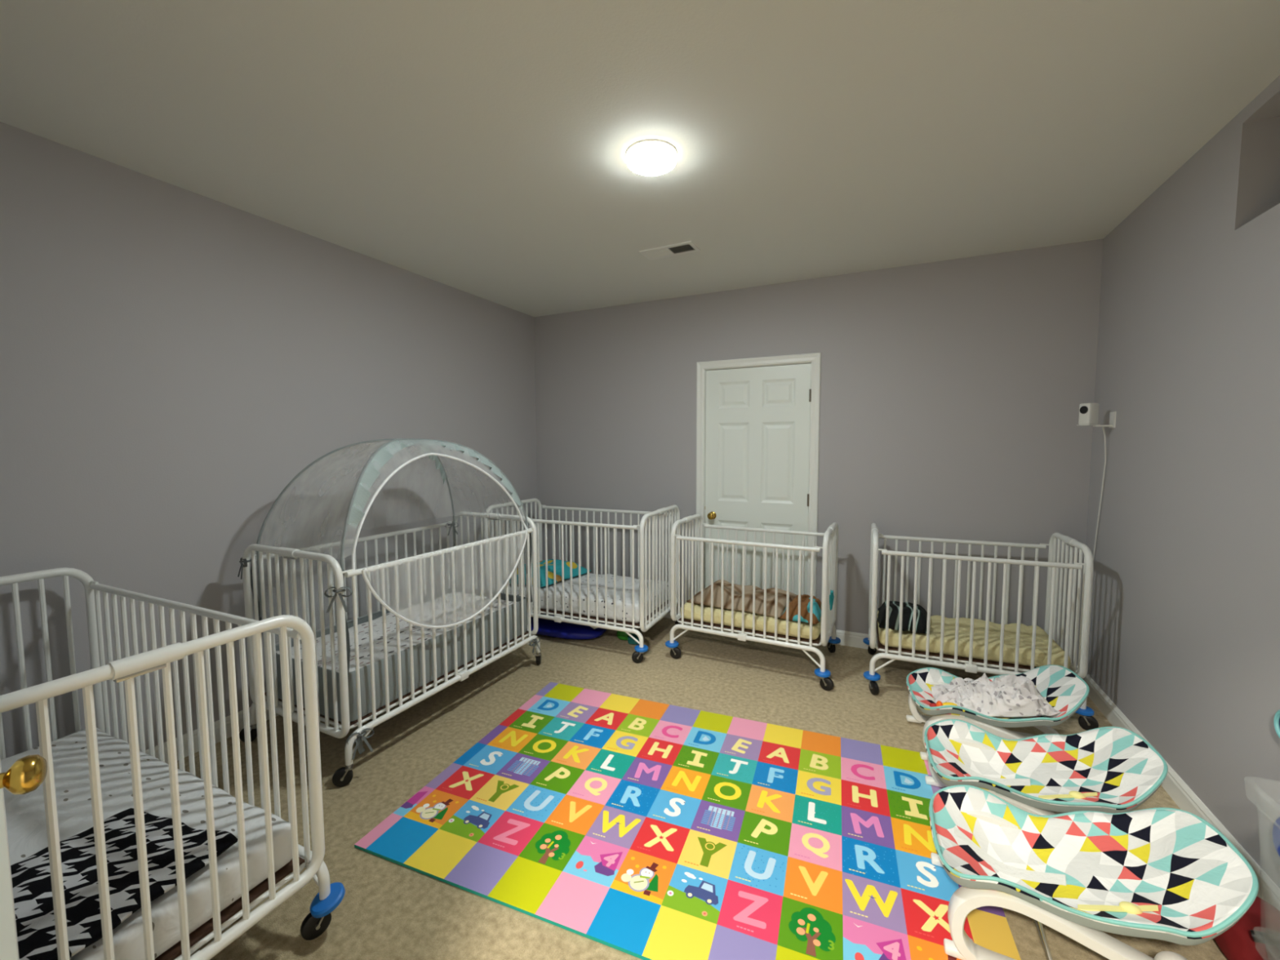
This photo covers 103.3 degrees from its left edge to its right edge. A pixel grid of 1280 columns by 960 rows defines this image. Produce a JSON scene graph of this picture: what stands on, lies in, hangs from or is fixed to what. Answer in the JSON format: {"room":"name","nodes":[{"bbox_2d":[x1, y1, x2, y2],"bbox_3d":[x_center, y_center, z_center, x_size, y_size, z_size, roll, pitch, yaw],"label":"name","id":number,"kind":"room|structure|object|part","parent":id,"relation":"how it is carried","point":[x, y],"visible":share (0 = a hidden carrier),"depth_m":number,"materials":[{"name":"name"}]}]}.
{"room":"children's room","nodes":[
{"label":"children's room","id":0,"kind":"room"},
{"bbox_2d":[0,121,537,758],"bbox_3d":[-2.370,0.008,1.972,0.150,2.622,6.510,2,4,25],"label":"wall","id":1,"kind":"structure","parent":0,"point":[172,357],"depth_m":2.39,"materials":[{"name":"grey paint"}]},
{"bbox_2d":[145,700,296,764],"bbox_3d":[-1.818,1.197,3.013,0.014,0.104,4.010,2,4,25],"label":"baseboard","id":2,"kind":"structure","parent":1,"relation":"attached to","point":[228,719],"depth_m":2.47,"materials":[{"name":"white paint"}]},
{"bbox_2d":[0,0,1279,316],"bbox_3d":[-0.331,-1.300,0.905,4.680,0.120,6.510,2,4,25],"label":"ceiling","id":3,"kind":"structure","parent":0,"point":[478,148],"depth_m":1.82,"materials":[{"name":"white paint"}]},
{"bbox_2d":[625,139,677,175],"bbox_3d":[0.046,-1.302,2.058,0.210,0.037,0.210,2,4,25],"label":"recessed light","id":4,"kind":"object","parent":3,"relation":"in","point":[645,157],"visible":1,"depth_m":2.02,"materials":[{"name":"white plastic"}]},
{"bbox_2d":[639,240,700,260],"bbox_3d":[0.180,-1.386,3.065,0.340,0.008,0.150,2,4,27],"label":"ceiling vent","id":5,"kind":"object","parent":3,"relation":"in","point":[688,246],"visible":1,"depth_m":3.06,"materials":[{"name":"white plastic"}]},
{"bbox_2d":[173,617,1227,959],"bbox_3d":[-0.321,1.425,1.092,4.680,0.100,6.510,2,4,25],"label":"floor","id":6,"kind":"structure","parent":0,"point":[388,910],"depth_m":2.42,"materials":[{"name":"carpet"}]},
{"bbox_2d":[0,567,345,959],"bbox_3d":[-1.691,0.859,1.435,1.439,0.992,0.829,2,4,24],"label":"crib","id":7,"kind":"object","parent":6,"relation":"on","point":[93,682],"visible":0.61,"depth_m":1.40,"materials":[{"name":"white metal"}]},
{"bbox_3d":[-2.316,0.749,1.705,0.032,0.798,0.733,2,4,24],"label":"panel","id":8,"kind":"part","parent":7,"relation":"part of","materials":[{"name":"white metal"}]},
{"bbox_2d":[0,728,292,959],"bbox_3d":[-1.703,1.053,1.447,1.261,0.129,0.646,2,4,24],"label":"mattress","id":9,"kind":"object","parent":7,"relation":"on","point":[25,816],"visible":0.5,"depth_m":1.49,"materials":[{"name":"white fabric"}]},
{"bbox_2d":[10,808,237,959],"bbox_3d":[-1.363,0.979,1.220,0.489,0.036,0.513,2,4,25],"label":"blanket","id":10,"kind":"object","parent":9,"relation":"on","point":[30,876],"visible":0.73,"depth_m":1.24,"materials":[{"name":"black fabric"}]},
{"bbox_3d":[-1.560,0.428,1.724,1.321,0.031,0.024,2,4,24],"label":"rail","id":11,"kind":"part","parent":7,"relation":"part of","materials":[{"name":"white metal"}]},
{"bbox_3d":[-1.703,1.130,1.452,1.315,0.014,0.685,2,4,24],"label":"support frame","id":12,"kind":"part","parent":7,"relation":"part of","materials":[{"name":"white metal"}]},
{"bbox_3d":[-1.552,1.175,1.786,1.373,0.129,0.029,2,4,24],"label":"rail","id":13,"kind":"part","parent":7,"relation":"part of","materials":[{"name":"white metal"}]},
{"bbox_2d":[239,511,542,786],"bbox_3d":[-1.301,0.758,2.892,0.812,0.992,1.410,2,4,26],"label":"crib","id":14,"kind":"object","parent":6,"relation":"on","point":[342,776],"visible":0.73,"depth_m":2.45,"materials":[{"name":"white metal"}]},
{"bbox_3d":[-1.607,1.088,3.062,0.029,0.129,1.325,2,4,26],"label":"rail","id":15,"kind":"part","parent":14,"relation":"part of","materials":[{"name":"white metal"}]},
{"bbox_3d":[-1.570,0.706,2.292,0.733,0.798,0.032,2,4,26],"label":"panel","id":16,"kind":"part","parent":14,"relation":"part of","materials":[{"name":"white metal"}]},
{"bbox_3d":[-1.599,0.340,3.005,0.024,0.031,1.272,2,4,26],"label":"rail","id":17,"kind":"part","parent":14,"relation":"part of","materials":[{"name":"white metal"}]},
{"bbox_2d":[237,438,540,759],"bbox_3d":[-1.282,0.458,2.837,0.829,1.376,1.359,2,4,26],"label":"canopy","id":18,"kind":"object","parent":14,"relation":"attached to","point":[361,495],"visible":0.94,"depth_m":2.51,"materials":[{"name":"grey fabric"}]},
{"bbox_2d":[275,591,516,672],"bbox_3d":[-1.283,0.912,2.889,0.620,0.204,1.220,2,4,26],"label":"mattress","id":19,"kind":"object","parent":14,"relation":"in","point":[377,624],"visible":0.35,"depth_m":2.79,"materials":[{"name":"white fabric"}]},
{"bbox_3d":[-1.283,1.029,2.897,0.685,0.014,1.266,2,4,26],"label":"support frame","id":20,"kind":"part","parent":14,"relation":"part of","materials":[{"name":"white metal"}]},
{"bbox_3d":[-0.971,0.359,2.696,0.024,0.031,1.272,2,4,26],"label":"rail","id":21,"kind":"part","parent":14,"relation":"part of","materials":[{"name":"white metal"}]},
{"bbox_3d":[-0.957,1.107,2.742,0.029,0.129,1.325,2,4,26],"label":"rail","id":22,"kind":"part","parent":14,"relation":"part of","materials":[{"name":"white metal"}]},
{"bbox_3d":[-0.998,0.624,3.452,0.733,0.798,0.032,2,4,26],"label":"panel","id":23,"kind":"part","parent":14,"relation":"part of","materials":[{"name":"white metal"}]},
{"bbox_2d":[530,612,606,639],"bbox_3d":[-0.648,1.121,3.972,0.842,0.090,0.406,2,4,25],"label":"cushion","id":24,"kind":"object","parent":6,"relation":"on","point":[566,630],"visible":0.38,"depth_m":3.77,"materials":[{"name":"blue fabric"}]},
{"bbox_2d":[484,497,679,662],"bbox_3d":[-0.433,0.683,3.941,1.388,0.992,0.829,2,4,24],"label":"crib","id":25,"kind":"object","parent":6,"relation":"on","point":[559,616],"visible":0.49,"depth_m":3.63,"materials":[{"name":"white metal"}]},
{"bbox_3d":[-1.028,0.573,4.193,0.032,0.798,0.733,2,4,24],"label":"panel","id":26,"kind":"part","parent":25,"relation":"part of","materials":[{"name":"white metal"}]},
{"bbox_3d":[-0.580,0.297,3.588,1.272,0.031,0.024,2,4,24],"label":"rail","id":27,"kind":"part","parent":25,"relation":"part of","materials":[{"name":"white metal"}]},
{"bbox_2d":[495,573,668,622],"bbox_3d":[-0.435,0.866,3.948,1.221,0.151,0.641,2,4,24],"label":"mattress","id":28,"kind":"object","parent":25,"relation":"on","point":[610,577],"visible":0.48,"depth_m":3.67,"materials":[{"name":"white fabric"}]},
{"bbox_2d":[495,559,591,586],"bbox_3d":[-0.769,0.724,4.095,0.525,0.108,0.636,2,4,25],"label":"blanket","id":29,"kind":"object","parent":28,"relation":"on","point":[550,562],"visible":0.46,"depth_m":4.01,"materials":[{"name":"teal fabric"}]},
{"bbox_3d":[-0.582,1.045,3.628,1.325,0.129,0.029,2,4,24],"label":"rail","id":30,"kind":"part","parent":25,"relation":"part of","materials":[{"name":"white metal"}]},
{"bbox_3d":[-0.435,0.954,3.954,1.266,0.014,0.685,2,4,24],"label":"support frame","id":31,"kind":"part","parent":25,"relation":"part of","materials":[{"name":"white metal"}]},
{"bbox_3d":[-0.295,0.252,4.226,1.272,0.031,0.024,2,4,24],"label":"rail","id":32,"kind":"part","parent":25,"relation":"part of","materials":[{"name":"white metal"}]},
{"bbox_3d":[0.156,0.605,3.665,0.032,0.798,0.733,2,4,24],"label":"panel","id":33,"kind":"part","parent":25,"relation":"part of","materials":[{"name":"white metal"}]},
{"bbox_2d":[616,626,631,639],"bbox_3d":[-0.108,1.145,3.788,0.122,0.077,0.121,2,4,25],"label":"toy","id":34,"kind":"object","parent":6,"relation":"on","point":[621,635],"visible":0.48,"depth_m":3.74,"materials":[{"name":"green plastic"}]},
{"bbox_2d":[627,633,639,644],"bbox_3d":[-0.038,1.159,3.701,0.102,0.062,0.103,2,4,25],"label":"toy","id":35,"kind":"object","parent":6,"relation":"on","point":[630,640],"visible":0.59,"depth_m":3.66,"materials":[{"name":"teal"}]},
{"bbox_2d":[354,681,1021,959],"bbox_3d":[0.192,1.300,2.075,2.102,0.012,1.347,1,4,21],"label":"play mat","id":36,"kind":"object","parent":6,"relation":"on","point":[644,829],"visible":1,"depth_m":1.86,"materials":[{"name":"multicoloured plastic"}]},
{"bbox_2d":[665,513,840,690],"bbox_3d":[0.788,0.742,3.447,1.080,0.934,0.670,2,4,27],"label":"crib","id":37,"kind":"object","parent":6,"relation":"on","point":[830,541],"visible":0.84,"depth_m":3.30,"materials":[{"name":"white metal"}]},
{"bbox_3d":[0.344,0.609,3.658,0.032,0.690,0.573,2,4,27],"label":"panel","id":38,"kind":"part","parent":37,"relation":"part of","materials":[{"name":"white metal"}]},
{"bbox_3d":[0.649,1.057,3.215,0.998,0.153,0.029,2,4,27],"label":"rail","id":39,"kind":"part","parent":37,"relation":"part of","materials":[{"name":"white metal"}]},
{"bbox_3d":[0.652,0.394,3.180,0.946,0.031,0.024,2,4,27],"label":"rail","id":40,"kind":"part","parent":37,"relation":"part of","materials":[{"name":"white metal"}]},
{"bbox_3d":[0.777,0.959,3.460,0.940,0.014,0.526,2,4,27],"label":"support frame","id":41,"kind":"part","parent":37,"relation":"part of","materials":[{"name":"white metal"}]},
{"bbox_2d":[680,602,821,639],"bbox_3d":[0.777,0.894,3.456,0.900,0.106,0.486,2,4,27],"label":"mattress","id":42,"kind":"object","parent":37,"relation":"on","point":[770,620],"visible":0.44,"depth_m":3.23,"materials":[{"name":"beige fabric"}]},
{"bbox_2d":[686,579,796,617],"bbox_3d":[0.744,0.781,3.477,0.773,0.124,0.458,2,4,25],"label":"blanket","id":43,"kind":"object","parent":42,"relation":"on","point":[759,593],"visible":0.75,"depth_m":3.38,"materials":[{"name":"brown fabric"}]},
{"bbox_2d":[778,594,821,624],"bbox_3d":[1.066,0.799,3.259,0.232,0.114,0.395,2,5,31],"label":"blanket","id":44,"kind":"object","parent":42,"relation":"on","point":[805,599],"visible":0.73,"depth_m":3.14,"materials":[{"name":"brown fabric"}]},
{"bbox_3d":[0.899,0.361,3.661,0.946,0.031,0.024,2,4,27],"label":"rail","id":45,"kind":"part","parent":37,"relation":"part of","materials":[{"name":"white metal"}]},
{"bbox_3d":[1.208,0.637,3.216,0.032,0.690,0.573,2,4,27],"label":"panel","id":46,"kind":"part","parent":37,"relation":"part of","materials":[{"name":"white metal"}]},
{"bbox_2d":[829,590,834,610],"bbox_3d":[1.208,0.757,3.203,0.035,0.136,0.075,2,4,25],"label":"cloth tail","id":47,"kind":"object","parent":37,"relation":"in","point":[831,596],"visible":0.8,"depth_m":3.18,"materials":[{"name":"teal fabric"}]},
{"bbox_3d":[0.907,1.022,3.717,0.998,0.153,0.029,2,4,27],"label":"rail","id":48,"kind":"part","parent":37,"relation":"part of","materials":[{"name":"white metal"}]},
{"bbox_2d":[862,522,1098,730],"bbox_3d":[1.918,0.769,2.991,1.080,0.934,0.685,2,4,23],"label":"crib","id":49,"kind":"object","parent":6,"relation":"on","point":[1086,720],"visible":0.76,"depth_m":2.81,"materials":[{"name":"white metal"}]},
{"bbox_3d":[1.464,0.638,3.181,0.032,0.690,0.573,2,4,23],"label":"panel","id":50,"kind":"part","parent":49,"relation":"part of","materials":[{"name":"white metal"}]},
{"bbox_3d":[2.016,0.387,3.219,0.946,0.031,0.024,2,4,23],"label":"rail","id":51,"kind":"part","parent":49,"relation":"part of","materials":[{"name":"white metal"}]},
{"bbox_3d":[1.910,0.986,3.011,0.940,0.014,0.526,2,4,23],"label":"support frame","id":52,"kind":"part","parent":49,"relation":"part of","materials":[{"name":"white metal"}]},
{"bbox_2d":[876,611,1071,668],"bbox_3d":[1.910,0.919,3.006,0.900,0.110,0.486,2,4,23],"label":"mattress","id":53,"kind":"object","parent":49,"relation":"on","point":[994,629],"visible":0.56,"depth_m":2.86,"materials":[{"name":"beige fabric"}]},
{"bbox_2d":[876,600,927,633],"bbox_3d":[1.616,0.810,3.103,0.294,0.110,0.400,2,4,25],"label":"blanket","id":54,"kind":"object","parent":53,"relation":"on","point":[894,606],"visible":0.76,"depth_m":2.97,"materials":[{"name":"black fabric"}]},
{"bbox_3d":[1.798,1.085,2.758,0.998,0.153,0.029,2,4,23],"label":"rail","id":55,"kind":"part","parent":49,"relation":"part of","materials":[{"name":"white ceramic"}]},
{"bbox_3d":[1.800,0.422,2.724,0.946,0.031,0.024,2,4,23],"label":"rail","id":56,"kind":"part","parent":49,"relation":"part of","materials":[{"name":"white metal"}]},
{"bbox_3d":[2.354,0.661,2.795,0.032,0.690,0.573,2,4,23],"label":"panel","id":57,"kind":"part","parent":49,"relation":"part of","materials":[{"name":"white metal"}]},
{"bbox_2d":[906,664,1089,759],"bbox_3d":[1.642,1.072,2.368,0.690,0.409,0.430,1,4,18],"label":"baby rocker","id":58,"kind":"object","parent":6,"relation":"on","point":[1060,686],"visible":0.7,"depth_m":2.28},
{"bbox_3d":[1.511,1.086,2.431,0.280,0.061,0.036,3,5,37],"label":"crotch panel","id":59,"kind":"part","parent":58,"relation":"part of","materials":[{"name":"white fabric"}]},
{"bbox_3d":[1.605,1.169,2.209,0.658,0.238,0.052,1,4,18],"label":"frame","id":60,"kind":"part","parent":58,"relation":"part of","materials":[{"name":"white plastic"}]},
{"bbox_3d":[1.709,1.147,2.528,0.658,0.238,0.052,1,4,18],"label":"frame","id":61,"kind":"part","parent":58,"relation":"part of","materials":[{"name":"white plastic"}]},
{"bbox_2d":[930,672,1061,716],"bbox_3d":[1.620,0.992,2.346,0.430,0.200,0.350,1,4,19],"label":"blanket","id":62,"kind":"object","parent":58,"relation":"in","point":[1010,695],"visible":0.91,"depth_m":2.27,"materials":[{"name":"white fabric"}]},
{"bbox_2d":[928,701,957,706],"bbox_3d":[1.402,1.041,2.328,0.128,0.044,0.042,1,4,17],"label":"toy","id":63,"kind":"object","parent":62,"relation":"on","point":[938,703],"visible":0.47,"depth_m":2.33,"materials":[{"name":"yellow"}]},
{"bbox_2d":[924,719,1168,815],"bbox_3d":[1.445,1.108,1.864,0.690,0.409,0.430,1,4,23],"label":"baby rocker","id":64,"kind":"object","parent":6,"relation":"on","point":[1105,769],"visible":0.83,"depth_m":1.85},
{"bbox_3d":[1.320,1.121,1.938,0.280,0.061,0.036,3,5,41],"label":"crotch panel","id":65,"kind":"part","parent":64,"relation":"part of","materials":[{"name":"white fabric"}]},
{"bbox_3d":[1.525,1.183,2.018,0.658,0.238,0.052,1,4,23],"label":"frame","id":66,"kind":"part","parent":64,"relation":"part of","materials":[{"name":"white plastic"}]},
{"bbox_3d":[1.396,1.205,1.709,0.658,0.238,0.052,1,4,23],"label":"frame","id":67,"kind":"part","parent":64,"relation":"part of","materials":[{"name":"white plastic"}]},
{"bbox_2d":[928,784,1258,959],"bbox_3d":[1.227,1.137,1.448,0.690,0.409,0.430,2,4,24],"label":"baby rocker","id":68,"kind":"object","parent":6,"relation":"on","point":[1163,873],"visible":1,"depth_m":1.40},
{"bbox_3d":[1.311,1.213,1.600,0.658,0.238,0.052,2,4,24],"label":"frame","id":69,"kind":"part","parent":68,"relation":"part of","materials":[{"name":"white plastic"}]},
{"bbox_3d":[1.103,1.150,1.526,0.280,0.061,0.036,3,5,43],"label":"crotch panel","id":70,"kind":"part","parent":68,"relation":"part of","materials":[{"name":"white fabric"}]},
{"bbox_3d":[1.172,1.234,1.295,0.658,0.238,0.052,2,4,24],"label":"frame","id":71,"kind":"part","parent":68,"relation":"part of","materials":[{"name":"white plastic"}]},
{"bbox_2d":[1213,896,1279,959],"bbox_3d":[1.729,1.276,1.417,0.187,0.136,0.262,2,4,25],"label":"bag","id":72,"kind":"object","parent":6,"relation":"on","point":[1237,943],"visible":0.41,"depth_m":1.38,"materials":[{"name":"red fabric"}]},
{"bbox_2d":[1250,929,1279,946],"bbox_3d":[1.693,1.201,1.340,0.157,0.033,0.055,-1,4,-15],"label":"strap","id":73,"kind":"object","parent":72,"relation":"on","point":[1258,936],"visible":1,"depth_m":1.32,"materials":[{"name":"white fabric"}]},
{"bbox_3d":[1.517,1.264,0.974,0.218,0.224,0.628,2,4,25],"label":"storage bin","id":74,"kind":"object","parent":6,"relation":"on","visible":0},
{"bbox_3d":[1.511,0.960,0.967,0.263,0.382,0.628,2,4,25],"label":"storage bin","id":75,"kind":"object","parent":74,"relation":"on","visible":0},
{"bbox_2d":[1271,817,1279,857],"bbox_3d":[1.565,0.853,1.085,0.219,0.136,0.322,2,4,25],"label":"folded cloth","id":76,"kind":"object","parent":75,"relation":"in","point":[1276,828],"visible":1,"depth_m":1.20,"materials":[{"name":"blue fabric"}]},
{"bbox_2d":[533,238,1103,666],"bbox_3d":[0.881,-0.138,3.928,4.030,2.622,0.130,2,4,25],"label":"wall","id":77,"kind":"structure","parent":0,"point":[953,391],"depth_m":3.45,"materials":[{"name":"grey paint"}]},
{"bbox_2d":[654,606,680,618],"bbox_3d":[-0.250,1.091,4.475,1.552,0.104,0.014,2,4,25],"label":"baseboard","id":78,"kind":"structure","parent":77,"relation":"attached to","point":[668,615],"depth_m":4.24,"materials":[{"name":"white paint"}]},
{"bbox_2d":[696,352,821,597],"bbox_3d":[0.898,0.124,3.927,0.931,2.100,0.150,2,4,25],"label":"door frame","id":79,"kind":"structure","parent":77,"relation":"in","point":[815,358],"depth_m":3.74,"materials":[{"name":"white paint"}]},
{"bbox_2d":[704,363,811,595],"bbox_3d":[0.872,0.157,3.877,0.812,2.018,0.101,2,4,25],"label":"door","id":80,"kind":"structure","parent":79,"relation":"attached to","point":[757,419],"depth_m":3.86,"materials":[{"name":"white paint"}]},
{"bbox_3d":[0.565,0.285,4.013,0.062,0.062,0.066,2,4,25],"label":"knob","id":81,"kind":"part","parent":80,"relation":"part of","materials":[{"name":"gold metal"}]},
{"bbox_2d":[819,629,1024,672],"bbox_3d":[1.979,1.156,3.414,1.506,0.104,0.014,2,4,25],"label":"baseboard","id":82,"kind":"structure","parent":77,"relation":"attached to","point":[848,638],"depth_m":3.62,"materials":[{"name":"white paint"}]},
{"bbox_2d":[1085,75,1279,888],"bbox_3d":[1.964,0.051,1.130,0.340,2.622,4.260,2,4,25],"label":"wall","id":83,"kind":"structure","parent":0,"point":[1184,642],"depth_m":1.98,"materials":[{"name":"grey paint"}]},
{"bbox_2d":[1093,426,1106,560],"bbox_3d":[2.571,0.275,2.844,0.030,1.136,0.164,3,5,37],"label":"power cable","id":84,"kind":"object","parent":83,"relation":"attached to","point":[1102,427],"visible":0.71,"depth_m":2.82,"materials":[{"name":"white plastic"}]},
{"bbox_2d":[1093,411,1116,427],"bbox_3d":[2.508,-0.324,2.738,0.080,0.085,0.060,2,4,25],"label":"wall bracket","id":85,"kind":"object","parent":83,"relation":"attached to","point":[1113,415],"visible":1,"depth_m":2.72,"materials":[{"name":"white plastic"}]},
{"bbox_2d":[1076,403,1100,425],"bbox_3d":[2.447,-0.358,2.763,0.072,0.120,0.068,-1,4,-10],"label":"camera","id":86,"kind":"object","parent":85,"relation":"attached to","point":[1088,412],"visible":1,"depth_m":2.74,"materials":[{"name":"white plastic"}]},
{"bbox_2d":[1076,666,1279,911],"bbox_3d":[1.806,1.302,1.288,0.014,0.104,4.010,2,4,25],"label":"baseboard","id":87,"kind":"structure","parent":83,"relation":"attached to","point":[1173,784],"depth_m":1.98,"materials":[{"name":"white paint"}]},
{"bbox_2d":[1273,709,1279,737],"bbox_3d":[1.903,0.724,1.479,0.030,0.100,0.100,2,4,25],"label":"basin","id":88,"kind":"object","parent":83,"relation":"attached to","point":[1277,717],"visible":1,"depth_m":1.52,"materials":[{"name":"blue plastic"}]},
{"bbox_3d":[-0.899,0.124,0.205,4.030,2.622,0.120,2,4,25],"label":"wall","id":89,"kind":"structure","parent":0,"visible":0},
{"bbox_3d":[-0.205,0.385,-0.033,1.040,2.130,0.016,2,4,25],"label":"doorway","id":90,"kind":"structure","parent":89,"relation":"in","visible":0},
{"bbox_2d":[0,754,47,959],"bbox_3d":[-0.838,0.395,0.493,0.167,2.018,0.748,-3,5,-34],"label":"door","id":91,"kind":"structure","parent":90,"relation":"attached to","point":[25,775],"depth_m":0.81,"materials":[{"name":"white paint"}]},
{"bbox_3d":[-0.972,0.462,0.785,0.066,0.062,0.062,-3,5,-34],"label":"knob","id":92,"kind":"part","parent":91,"relation":"part of","materials":[{"name":"gold metal"}]}
]}

